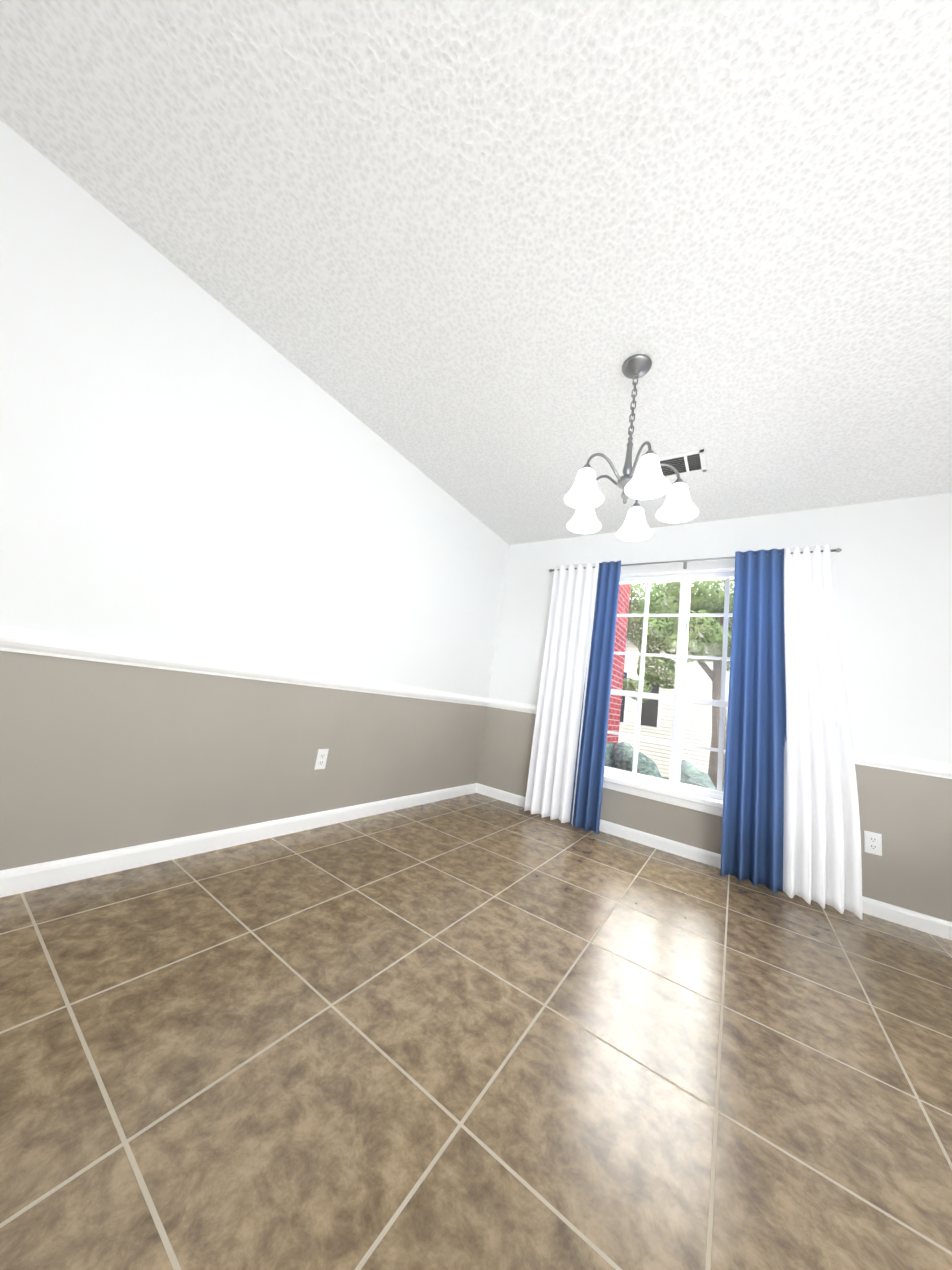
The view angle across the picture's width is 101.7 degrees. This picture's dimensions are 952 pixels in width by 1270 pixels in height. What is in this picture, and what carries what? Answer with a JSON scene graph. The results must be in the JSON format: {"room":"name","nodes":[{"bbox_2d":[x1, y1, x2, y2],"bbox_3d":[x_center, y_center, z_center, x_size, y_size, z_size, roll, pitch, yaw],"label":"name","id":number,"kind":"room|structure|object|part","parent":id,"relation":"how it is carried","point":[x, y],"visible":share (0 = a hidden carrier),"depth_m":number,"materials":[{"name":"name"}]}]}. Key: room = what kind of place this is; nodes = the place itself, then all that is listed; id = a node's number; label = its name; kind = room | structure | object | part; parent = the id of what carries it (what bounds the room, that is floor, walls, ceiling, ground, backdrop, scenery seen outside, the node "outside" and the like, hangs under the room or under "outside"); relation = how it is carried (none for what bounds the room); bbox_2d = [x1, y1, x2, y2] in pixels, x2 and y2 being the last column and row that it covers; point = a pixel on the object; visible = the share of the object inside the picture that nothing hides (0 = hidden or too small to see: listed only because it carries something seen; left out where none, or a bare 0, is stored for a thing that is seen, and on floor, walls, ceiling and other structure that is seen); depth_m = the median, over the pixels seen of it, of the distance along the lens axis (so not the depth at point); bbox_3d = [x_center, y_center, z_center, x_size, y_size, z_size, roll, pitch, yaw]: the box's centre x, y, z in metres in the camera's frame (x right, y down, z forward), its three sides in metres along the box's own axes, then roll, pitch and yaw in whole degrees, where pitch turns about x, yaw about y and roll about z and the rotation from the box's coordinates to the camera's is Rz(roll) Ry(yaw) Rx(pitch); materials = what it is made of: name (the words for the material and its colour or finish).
{"room":"empty dining room","nodes":[
{"label":"empty dining room","id":0,"kind":"room"},
{"bbox_2d":[0,120,508,870],"bbox_3d":[-1.585,-0.386,1.318,0.150,2.440,6.500,2,-11,34],"label":"wall","id":1,"kind":"structure","parent":0,"point":[188,464],"depth_m":1.68,"materials":[{"name":"paint"}]},
{"bbox_2d":[0,783,475,897],"bbox_3d":[-1.684,0.769,1.085,0.014,0.082,6.200,2,-11,34],"label":"baseboard","id":2,"kind":"structure","parent":1,"relation":"attached to","point":[18,880],"depth_m":1.69,"materials":[{"name":"white wood"}]},
{"bbox_2d":[0,625,487,706],"bbox_3d":[-1.568,-0.002,1.206,0.026,0.080,6.200,2,-11,34],"label":"trim","id":3,"kind":"structure","parent":1,"relation":"attached to","point":[21,640],"depth_m":1.67,"materials":[{"name":"white wood"}]},
{"bbox_2d":[314,749,328,769],"bbox_3d":[-0.894,0.720,2.246,0.009,0.115,0.070,2,-11,34],"label":"electrical outlet","id":4,"kind":"object","parent":1,"relation":"attached to","point":[321,758],"visible":1,"depth_m":2.24,"materials":[{"name":"white plastic"}]},
{"bbox_2d":[0,793,951,1269],"bbox_3d":[0.197,0.931,-0.221,4.900,0.120,6.500,2,-11,34],"label":"floor","id":5,"kind":"structure","parent":0,"point":[474,1031],"depth_m":0.93,"materials":[{"name":"tile"}]},
{"bbox_2d":[0,0,951,544],"bbox_3d":[0.557,-1.571,0.183,4.900,0.120,6.500,2,-11,34],"label":"ceiling","id":6,"kind":"structure","parent":0,"point":[470,256],"depth_m":1.28,"materials":[{"name":"white paint"}]},
{"bbox_2d":[564,354,698,540],"bbox_3d":[0.693,-0.868,1.727,0.550,0.728,0.531,2,-11,34],"label":"chandelier","id":7,"kind":"object","parent":6,"relation":"hanging from","point":[584,496],"visible":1,"depth_m":1.64,"materials":[{"name":"white glass"}]},
{"bbox_2d":[659,448,706,478],"bbox_3d":[1.249,-1.048,2.399,0.300,0.007,0.230,2,-11,34],"label":"ceiling vent","id":8,"kind":"object","parent":6,"relation":"in","point":[690,462],"visible":0.67,"depth_m":2.37,"materials":[{"name":"white metal"}]},
{"bbox_2d":[477,493,951,921],"bbox_3d":[2.109,0.346,2.557,4.600,2.440,0.150,2,-11,34],"label":"wall","id":9,"kind":"structure","parent":0,"point":[891,564],"depth_m":2.38,"materials":[{"name":"paint"}]},
{"bbox_2d":[488,698,536,713],"bbox_3d":[0.539,0.659,3.423,0.990,0.080,0.026,2,-11,34],"label":"trim","id":10,"kind":"structure","parent":9,"relation":"attached to","point":[502,704],"depth_m":3.55,"materials":[{"name":"white wood"}]},
{"bbox_2d":[603,774,722,816],"bbox_3d":[1.398,1.155,2.762,1.220,0.090,0.145,2,-11,34],"label":"window sill","id":11,"kind":"structure","parent":9,"relation":"attached to","point":[712,806],"depth_m":2.75,"materials":[{"name":"white wood"}]},
{"bbox_2d":[604,571,734,800],"bbox_3d":[1.563,0.326,2.964,1.130,1.645,0.064,2,-11,34],"label":"window","id":12,"kind":"structure","parent":9,"relation":"in","point":[678,698],"depth_m":2.96,"materials":[{"name":"white plastic"}]},
{"bbox_3d":[1.333,0.318,3.120,0.493,1.585,0.019,2,-11,34],"label":"window muntin","id":13,"kind":"part","parent":12,"relation":"part of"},
{"bbox_3d":[1.794,0.333,2.807,0.493,1.585,0.019,2,-11,34],"label":"window muntin","id":14,"kind":"part","parent":12,"relation":"part of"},
{"bbox_2d":[524,545,861,919],"bbox_3d":[1.350,0.427,2.795,2.039,2.104,0.258,2,-11,34],"label":"curtains","id":15,"kind":"object","parent":9,"relation":"hanging from","point":[791,822],"visible":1,"depth_m":2.46,"materials":[{"name":"white fabric"}]},
{"bbox_3d":[1.488,-0.564,3.000,1.981,0.025,0.026,2,-11,34],"label":"rod","id":16,"kind":"part","parent":15,"relation":"part of","materials":[{"name":"silver metal"}]},
{"bbox_2d":[476,783,951,939],"bbox_3d":[1.894,1.481,2.307,4.530,0.082,0.014,2,-11,34],"label":"baseboard","id":17,"kind":"structure","parent":9,"relation":"attached to","point":[935,926],"depth_m":2.57,"materials":[{"name":"white wood"}]},
{"bbox_2d":[864,831,881,855],"bbox_3d":[2.224,1.166,2.170,0.070,0.115,0.009,2,-11,34],"label":"electrical outlet","id":18,"kind":"object","parent":9,"relation":"attached to","point":[872,842],"visible":1,"depth_m":2.17,"materials":[{"name":"white plastic"}]},
{"bbox_2d":[853,750,951,778],"bbox_3d":[2.906,0.739,1.811,2.340,0.080,0.026,2,-11,34],"label":"trim","id":19,"kind":"structure","parent":9,"relation":"attached to","point":[905,764],"depth_m":2.16,"materials":[{"name":"white wood"}]},
{"label":"outside","id":20,"kind":"structure","parent":0,"visible":0},
{"bbox_3d":[7.649,4.130,11.412,32.000,0.100,21.849,2,-11,34],"label":"ground","id":21,"kind":"structure","parent":20,"visible":0},
{"bbox_2d":[607,584,630,745],"bbox_3d":[0.622,0.259,5.275,2.080,3.550,2.598,2,-11,34],"label":"bricks","id":22,"kind":"object","parent":21,"relation":"on","point":[620,661],"depth_m":5.49},
{"bbox_2d":[605,741,723,791],"bbox_3d":[2.337,1.619,3.478,3.436,0.984,1.710,2,-11,34],"label":"shrubs","id":23,"kind":"object","parent":21,"relation":"on","point":[651,766],"depth_m":3.49,"materials":[{"name":"green plant"}]},
{"bbox_2d":[618,599,731,776],"bbox_3d":[5.581,1.227,10.009,16.800,4.550,4.800,2,-11,34],"label":"house","id":24,"kind":"structure","parent":21,"relation":"on","point":[706,729],"depth_m":8.33,"materials":[{"name":"white wood"}]},
{"bbox_2d":[661,608,728,787],"bbox_3d":[3.716,0.994,5.839,1.925,3.169,0.538,2,-11,34],"label":"trunk","id":25,"kind":"object","parent":21,"relation":"on","point":[715,716],"depth_m":5.75,"materials":[{"name":"brown plant"}]},
{"bbox_2d":[623,579,733,702],"bbox_3d":[3.910,-0.160,6.054,3.543,2.759,1.784,2,-11,34],"label":"tree","id":26,"kind":"object","parent":25,"relation":"attached to","point":[656,589],"depth_m":6.03,"materials":[{"name":"green plant"}]}
]}

